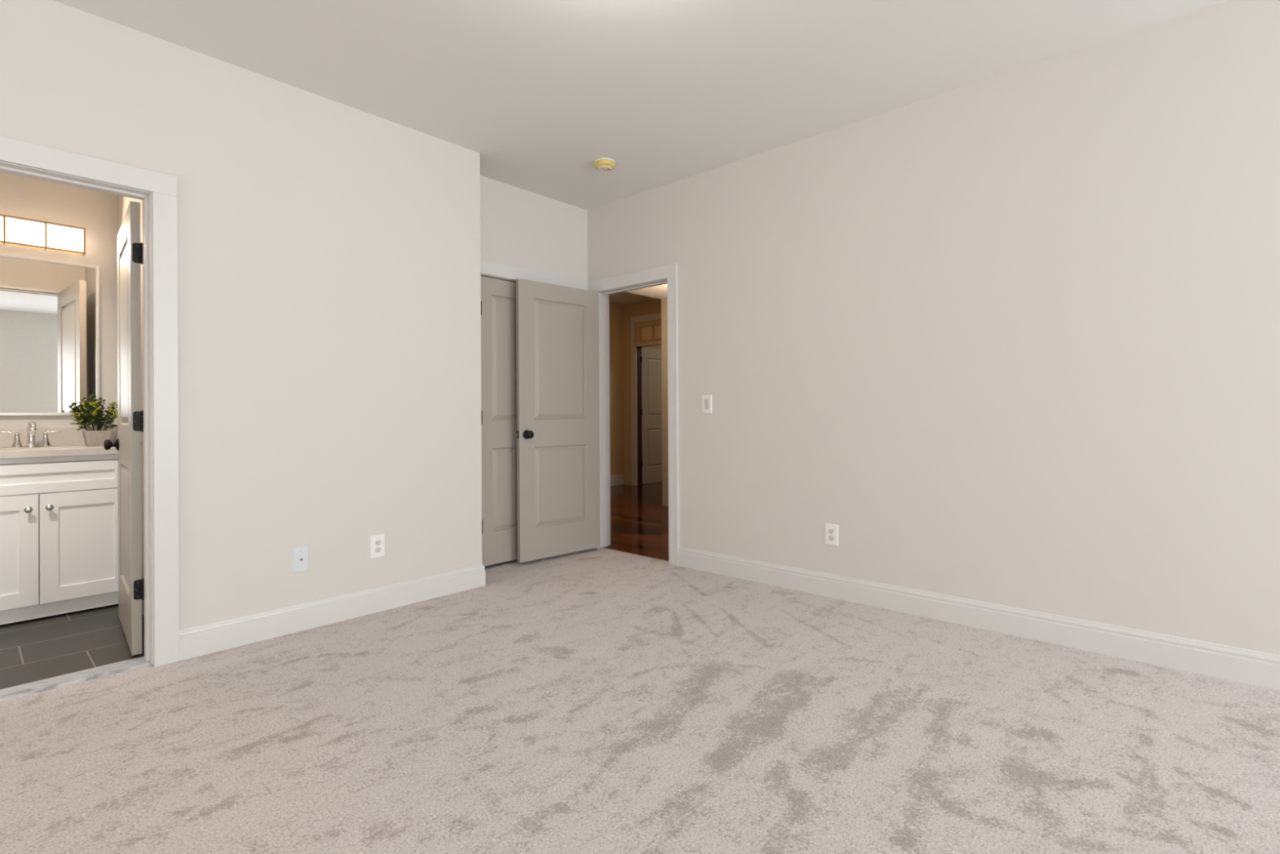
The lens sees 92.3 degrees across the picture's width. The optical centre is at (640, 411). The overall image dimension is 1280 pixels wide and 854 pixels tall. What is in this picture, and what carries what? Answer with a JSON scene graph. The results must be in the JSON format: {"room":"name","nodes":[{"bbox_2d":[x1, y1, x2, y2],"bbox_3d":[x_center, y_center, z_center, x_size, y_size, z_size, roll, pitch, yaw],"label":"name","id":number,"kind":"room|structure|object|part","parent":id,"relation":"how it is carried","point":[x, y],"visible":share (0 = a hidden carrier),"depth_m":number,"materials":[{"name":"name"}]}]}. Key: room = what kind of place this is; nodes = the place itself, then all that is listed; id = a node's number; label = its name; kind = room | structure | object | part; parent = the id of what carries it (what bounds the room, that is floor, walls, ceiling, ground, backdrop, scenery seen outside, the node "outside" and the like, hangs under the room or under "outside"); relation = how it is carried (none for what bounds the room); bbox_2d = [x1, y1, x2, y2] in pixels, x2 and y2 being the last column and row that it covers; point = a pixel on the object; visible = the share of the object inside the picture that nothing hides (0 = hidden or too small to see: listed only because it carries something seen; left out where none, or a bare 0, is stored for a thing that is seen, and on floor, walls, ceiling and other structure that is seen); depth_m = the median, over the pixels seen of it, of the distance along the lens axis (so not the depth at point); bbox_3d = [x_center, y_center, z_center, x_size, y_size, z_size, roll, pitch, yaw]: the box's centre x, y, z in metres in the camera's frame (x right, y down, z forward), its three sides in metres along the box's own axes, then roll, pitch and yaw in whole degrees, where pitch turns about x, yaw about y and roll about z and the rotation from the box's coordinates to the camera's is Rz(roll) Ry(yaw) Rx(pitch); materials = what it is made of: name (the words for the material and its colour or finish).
{"room":"empty bedroom","nodes":[
{"label":"empty bedroom","id":0,"kind":"room"},
{"bbox_2d":[0,172,118,428],"bbox_3d":[-4.016,-0.238,3.225,0.120,2.768,2.200,0,0,42],"label":"wall","id":1,"kind":"structure","parent":0,"point":[95,211],"depth_m":3.79,"materials":[{"name":"paint"}]},
{"bbox_2d":[0,213,85,255],"bbox_3d":[-3.571,-1.033,3.567,0.088,0.159,0.516,0,0,42],"label":"vanity light","id":2,"kind":"object","parent":1,"relation":"attached to","point":[15,231],"visible":1,"depth_m":3.60,"materials":[{"name":"white glass"}]},
{"bbox_3d":[-3.675,-1.032,3.432,0.048,0.139,0.161,0,0,42],"label":"lamp shade","id":3,"kind":"part","parent":2,"relation":"part of","materials":[{"name":"white glass"}]},
{"bbox_3d":[-3.561,-1.033,3.558,0.048,0.139,0.161,0,0,42],"label":"lamp shade","id":4,"kind":"part","parent":2,"relation":"part of","materials":[{"name":"white glass"}]},
{"bbox_3d":[-3.448,-1.033,3.683,0.048,0.139,0.161,0,0,42],"label":"lamp shade","id":5,"kind":"part","parent":2,"relation":"part of","materials":[{"name":"white glass"}]},
{"bbox_2d":[0,253,99,415],"bbox_3d":[-3.575,-0.440,3.605,0.023,0.926,0.606,0,0,42],"label":"wall mirror","id":6,"kind":"object","parent":1,"relation":"attached to","point":[50,308],"visible":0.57,"depth_m":3.65,"materials":[{"name":"clear glass"}]},
{"bbox_2d":[0,426,115,447],"bbox_3d":[-3.577,0.152,3.601,0.020,0.109,0.808,0,0,42],"label":"backsplash","id":7,"kind":"structure","parent":1,"relation":"attached to","point":[68,436],"depth_m":3.67,"materials":[{"name":"beige stone"}]},
{"bbox_2d":[0,603,144,688],"bbox_3d":[-3.393,1.126,2.679,1.640,0.031,2.020,0,0,42],"label":"floor","id":8,"kind":"structure","parent":0,"point":[37,649],"depth_m":2.92,"materials":[{"name":"grey tile"}]},
{"bbox_2d":[0,453,118,624],"bbox_3d":[-3.369,0.671,3.421,0.562,0.860,0.790,0,0,42],"label":"vanity cabinet","id":9,"kind":"object","parent":8,"relation":"on","point":[59,522],"visible":0.88,"depth_m":3.31,"materials":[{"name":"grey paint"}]},
{"bbox_3d":[-3.317,0.729,3.119,0.018,0.582,0.376,0,0,42],"label":"cabinet door","id":10,"kind":"part","parent":9,"relation":"part of","materials":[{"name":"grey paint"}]},
{"bbox_3d":[-3.200,0.513,3.213,0.031,0.033,0.033,0,0,42],"label":"cabinet knob","id":11,"kind":"part","parent":9,"relation":"part of","materials":[{"name":"silver metal"}]},
{"bbox_3d":[-3.146,0.509,3.273,0.031,0.033,0.033,0,0,42],"label":"cabinet knob","id":12,"kind":"part","parent":9,"relation":"part of","materials":[{"name":"silver metal"}]},
{"bbox_2d":[0,426,117,465],"bbox_3d":[-3.380,0.233,3.423,0.552,0.274,0.808,0,0,42],"label":"countertop","id":13,"kind":"structure","parent":9,"relation":"on","point":[70,441],"depth_m":3.53,"materials":[{"name":"beige stone"}]},
{"bbox_2d":[0,421,61,448],"bbox_3d":[-3.499,0.131,3.532,0.193,0.149,0.172,0,0,-6],"label":"faucet","id":14,"kind":"object","parent":13,"relation":"on","point":[31,427],"visible":1,"depth_m":3.52,"materials":[{"name":"silver metal"}]},
{"bbox_3d":[-3.561,0.121,3.472,0.021,0.019,0.078,0,0,38],"label":"lever","id":15,"kind":"part","parent":14,"relation":"part of","materials":[{"name":"silver metal"}]},
{"bbox_3d":[-3.543,0.164,3.493,0.056,0.084,0.056,0,0,42],"label":"handle","id":16,"kind":"part","parent":14,"relation":"part of","materials":[{"name":"silver metal"}]},
{"bbox_3d":[-3.471,0.131,3.506,0.144,0.149,0.054,0,0,42],"label":"spout","id":17,"kind":"part","parent":14,"relation":"part of","materials":[{"name":"silver metal"}]},
{"bbox_3d":[-3.465,0.164,3.580,0.056,0.084,0.056,0,0,42],"label":"handle","id":18,"kind":"part","parent":14,"relation":"part of","materials":[{"name":"silver metal"}]},
{"bbox_3d":[-3.446,0.121,3.600,0.078,0.019,0.021,0,0,-44],"label":"lever","id":19,"kind":"part","parent":14,"relation":"part of","materials":[{"name":"silver metal"}]},
{"bbox_2d":[69,394,117,446],"bbox_3d":[-3.248,0.051,3.672,0.179,0.308,0.251,0,0,42],"label":"potted plant","id":20,"kind":"object","parent":13,"relation":"on","point":[94,414],"visible":0.99,"depth_m":3.63,"materials":[{"name":"green plant"}]},
{"bbox_3d":[-3.239,0.159,3.666,0.125,0.092,0.125,0,0,42],"label":"pot","id":21,"kind":"part","parent":20,"relation":"part of","materials":[{"name":"ceramic"}]},
{"bbox_3d":[-3.191,0.354,3.261,0.018,0.156,0.757,0,0,42],"label":"drawer","id":22,"kind":"part","parent":9,"relation":"part of","materials":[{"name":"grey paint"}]},
{"bbox_3d":[-3.061,0.728,3.402,0.018,0.582,0.376,0,0,42],"label":"cabinet door","id":23,"kind":"part","parent":9,"relation":"part of","materials":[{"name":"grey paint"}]},
{"bbox_2d":[0,655,154,702],"bbox_3d":[-2.439,1.116,2.437,0.126,0.040,0.812,0,0,42],"label":"threshold","id":24,"kind":"object","parent":8,"relation":"on","point":[39,686],"visible":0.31,"depth_m":2.53,"materials":[{"name":"white stone"}]},
{"bbox_2d":[0,0,481,629],"bbox_3d":[-2.669,-0.248,2.150,0.120,2.768,4.812,0,0,42],"label":"wall","id":25,"kind":"structure","parent":0,"point":[329,262],"depth_m":3.08,"materials":[{"name":"paint"}]},
{"bbox_2d":[0,136,179,666],"bbox_3d":[-2.423,0.033,2.419,0.155,2.144,0.956,0,0,42],"label":"door frame","id":26,"kind":"structure","parent":25,"relation":"attached to","point":[163,188],"depth_m":2.68,"materials":[{"name":"white paint"}]},
{"bbox_2d":[103,200,144,655],"bbox_3d":[-2.521,0.075,3.027,0.154,2.028,0.777,0,0,-44],"label":"door","id":27,"kind":"structure","parent":25,"relation":"in","point":[128,443],"depth_m":2.78,"materials":[{"name":"grey paint"}]},
{"bbox_3d":[-2.791,0.173,3.221,0.032,0.057,0.057,0,0,-44],"label":"knob","id":28,"kind":"part","parent":27,"relation":"part of","materials":[{"name":"black metal"}]},
{"bbox_2d":[293,545,308,573],"bbox_3d":[-1.710,0.746,3.100,0.015,0.126,0.074,0,0,42],"label":"cable plate","id":29,"kind":"object","parent":25,"relation":"attached to","point":[300,554],"visible":1,"depth_m":3.10,"materials":[{"name":"white plastic"}]},
{"bbox_2d":[179,564,485,661],"bbox_3d":[-1.633,1.046,3.416,0.325,0.154,1.580,0,0,42],"label":"baseboard","id":30,"kind":"structure","parent":25,"relation":"attached to","point":[211,637],"depth_m":3.15,"materials":[{"name":"white paint"}]},
{"bbox_2d":[370,533,385,558],"bbox_3d":[-1.450,0.743,3.394,0.008,0.124,0.080,0,0,42],"label":"wall outlet","id":31,"kind":"object","parent":25,"relation":"attached to","point":[377,542],"visible":1,"depth_m":3.39,"materials":[{"name":"white plastic"}]},
{"bbox_2d":[374,546,381,552],"bbox_3d":[-1.448,0.763,3.392,0.002,0.028,0.034,0,0,42],"label":"socket","id":32,"kind":"object","parent":31,"relation":"attached to","point":[377,549],"depth_m":3.39,"materials":[{"name":"white plastic"}]},
{"bbox_2d":[374,539,381,545],"bbox_3d":[-1.448,0.724,3.393,0.002,0.028,0.034,0,0,42],"label":"socket","id":33,"kind":"object","parent":31,"relation":"attached to","point":[377,542],"depth_m":3.39,"materials":[{"name":"white plastic"}]},
{"bbox_2d":[118,175,587,578],"bbox_3d":[-2.547,-0.245,3.656,1.720,2.768,4.849,0,0,42],"label":"wall","id":34,"kind":"structure","parent":0,"point":[519,228],"depth_m":4.54,"materials":[{"name":"paint"}]},
{"bbox_2d":[142,599,144,616],"bbox_3d":[-2.536,1.058,3.199,1.065,0.140,0.013,0,0,42],"label":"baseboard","id":35,"kind":"structure","parent":34,"relation":"attached to","point":[143,601],"depth_m":3.34,"materials":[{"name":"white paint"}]},
{"bbox_2d":[480,275,517,566],"bbox_3d":[-0.797,0.068,4.582,0.094,2.015,0.913,0,0,42],"label":"door","id":36,"kind":"structure","parent":34,"relation":"in","point":[498,297],"depth_m":4.37,"materials":[{"name":"grey paint"}]},
{"bbox_2d":[515,278,599,562],"bbox_3d":[-0.606,0.064,4.645,0.760,2.025,0.154,0,0,-43],"label":"door","id":37,"kind":"structure","parent":34,"relation":"in","point":[557,326],"depth_m":4.61,"materials":[{"name":"grey paint"}]},
{"bbox_3d":[-0.788,0.165,4.388,0.057,0.057,0.032,0,0,-43],"label":"knob","id":38,"kind":"part","parent":37,"relation":"part of","materials":[{"name":"black metal"}]},
{"bbox_2d":[484,559,517,568],"bbox_3d":[-1.211,-0.235,4.896,0.780,2.798,1.457,0,0,42],"label":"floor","id":39,"kind":"structure","parent":0,"point":[515,560],"depth_m":4.58,"materials":[{"name":"paint"}]},
{"bbox_2d":[608,302,623,475],"bbox_3d":[-1.390,-0.242,8.251,0.115,2.768,3.521,0,0,42],"label":"wall","id":40,"kind":"structure","parent":0,"point":[615,311],"depth_m":9.30,"materials":[{"name":"paint"}]},
{"bbox_2d":[609,474,623,485],"bbox_3d":[-0.995,1.046,8.580,0.015,0.170,2.190,0,0,42],"label":"baseboard","id":41,"kind":"structure","parent":40,"relation":"attached to","point":[614,479],"depth_m":9.27,"materials":[{"name":"white paint"}]},
{"bbox_2d":[603,481,668,560],"bbox_3d":[1.290,1.111,7.383,6.000,0.029,5.720,0,0,42],"label":"floor","id":42,"kind":"structure","parent":0,"point":[639,520],"depth_m":6.17,"materials":[{"name":"red wood"}]},
{"bbox_2d":[53,0,1226,305],"bbox_3d":[0.963,-1.709,3.540,10.900,0.120,12.050,0,0,42],"label":"ceiling","id":43,"kind":"structure","parent":0,"point":[668,91],"depth_m":2.87,"materials":[{"name":"paint"}]},
{"bbox_2d":[594,157,615,171],"bbox_3d":[-0.235,-1.616,4.047,0.138,0.050,0.138,0,0,42],"label":"smoke detector","id":44,"kind":"object","parent":43,"relation":"attached to","point":[603,164],"visible":1,"depth_m":4.00,"materials":[{"name":"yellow plastic"}]},
{"bbox_2d":[0,547,1279,853],"bbox_3d":[0.256,1.086,0.364,7.320,0.001,6.079,0,0,42],"label":"floor","id":45,"kind":"structure","parent":0,"point":[615,702],"depth_m":2.04,"materials":[{"name":"carpet"}]},
{"bbox_2d":[577,555,601,559],"bbox_3d":[-0.381,1.094,4.592,0.202,0.014,0.015,0,0,-31],"label":"thread","id":46,"kind":"object","parent":45,"relation":"on","point":[599,556],"visible":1,"depth_m":4.58},
{"bbox_2d":[622,298,661,484],"bbox_3d":[1.252,-0.254,9.604,3.020,2.768,2.310,0,0,42],"label":"wall","id":47,"kind":"structure","parent":0,"point":[650,307],"depth_m":9.35,"materials":[{"name":"paint"}]},
{"bbox_2d":[631,312,661,485],"bbox_3d":[0.270,-0.163,9.013,0.965,2.535,0.165,0,0,42],"label":"door frame","id":48,"kind":"structure","parent":47,"relation":"attached to","point":[657,316],"depth_m":9.24,"materials":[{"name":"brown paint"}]},
{"bbox_2d":[635,319,661,343],"bbox_3d":[0.244,-1.178,8.989,0.840,0.318,0.050,0,0,42],"label":"window","id":49,"kind":"structure","parent":47,"relation":"in","point":[647,331],"depth_m":9.09,"materials":[{"name":"glass"}]},
{"bbox_3d":[0.105,-1.162,9.119,0.218,0.192,0.008,0,0,42],"label":"pane","id":50,"kind":"part","parent":49,"relation":"part of","materials":[{"name":"beige glass"}]},
{"bbox_3d":[0.271,-1.163,8.969,0.166,0.192,0.008,0,0,42],"label":"pane","id":51,"kind":"part","parent":49,"relation":"part of","materials":[{"name":"beige glass"}]},
{"bbox_2d":[640,347,662,484],"bbox_3d":[0.257,0.061,9.590,0.154,2.066,0.778,0,0,42],"label":"door","id":52,"kind":"structure","parent":47,"relation":"in","point":[651,358],"depth_m":9.47,"materials":[{"name":"grey paint"}]},
{"bbox_2d":[626,284,667,298],"bbox_3d":[1.369,-1.488,5.741,3.652,0.318,3.261,0,0,42],"label":"ceiling","id":53,"kind":"structure","parent":0,"point":[660,291],"depth_m":6.78,"materials":[{"name":"paint"}]},
{"bbox_2d":[661,297,668,506],"bbox_3d":[2.037,-0.106,6.469,3.652,2.450,1.290,0,0,42],"label":"wall","id":54,"kind":"structure","parent":0,"point":[664,301],"depth_m":7.18,"materials":[{"name":"beige paint"}]},
{"bbox_2d":[587,0,1279,654],"bbox_3d":[1.218,-0.266,3.601,10.220,2.768,0.120,0,0,42],"label":"wall","id":55,"kind":"structure","parent":0,"point":[1014,335],"depth_m":2.97,"materials":[{"name":"paint"}]},
{"bbox_2d":[480,259,679,565],"bbox_3d":[-0.451,0.025,4.366,1.056,2.148,1.232,0,0,42],"label":"door frame","id":56,"kind":"structure","parent":55,"relation":"attached to","point":[669,272],"depth_m":4.55,"materials":[{"name":"white paint"}]},
{"bbox_2d":[702,395,711,413],"bbox_3d":[0.453,-0.051,4.206,0.080,0.124,0.010,0,0,42],"label":"light switch","id":57,"kind":"object","parent":55,"relation":"attached to","point":[706,399],"visible":1,"depth_m":4.20,"materials":[{"name":"white plastic"}]},
{"bbox_2d":[825,523,838,546],"bbox_3d":[1.120,0.722,3.607,0.080,0.124,0.008,0,0,42],"label":"wall outlet","id":58,"kind":"object","parent":55,"relation":"attached to","point":[831,530],"visible":1,"depth_m":3.60,"materials":[{"name":"white plastic"}]},
{"bbox_2d":[828,535,834,540],"bbox_3d":[1.118,0.741,3.605,0.034,0.028,0.002,0,0,42],"label":"socket","id":59,"kind":"object","parent":58,"relation":"attached to","point":[830,537],"depth_m":3.60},
{"bbox_2d":[828,528,834,533],"bbox_3d":[1.118,0.702,3.605,0.034,0.028,0.002,0,0,42],"label":"socket","id":60,"kind":"object","parent":58,"relation":"attached to","point":[830,531],"depth_m":3.60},
{"bbox_2d":[678,546,1279,690],"bbox_3d":[2.621,1.020,2.246,6.335,0.154,0.015,0,0,42],"label":"baseboard","id":61,"kind":"structure","parent":55,"relation":"attached to","point":[1255,668],"depth_m":2.95,"materials":[{"name":"white paint"}]}
]}

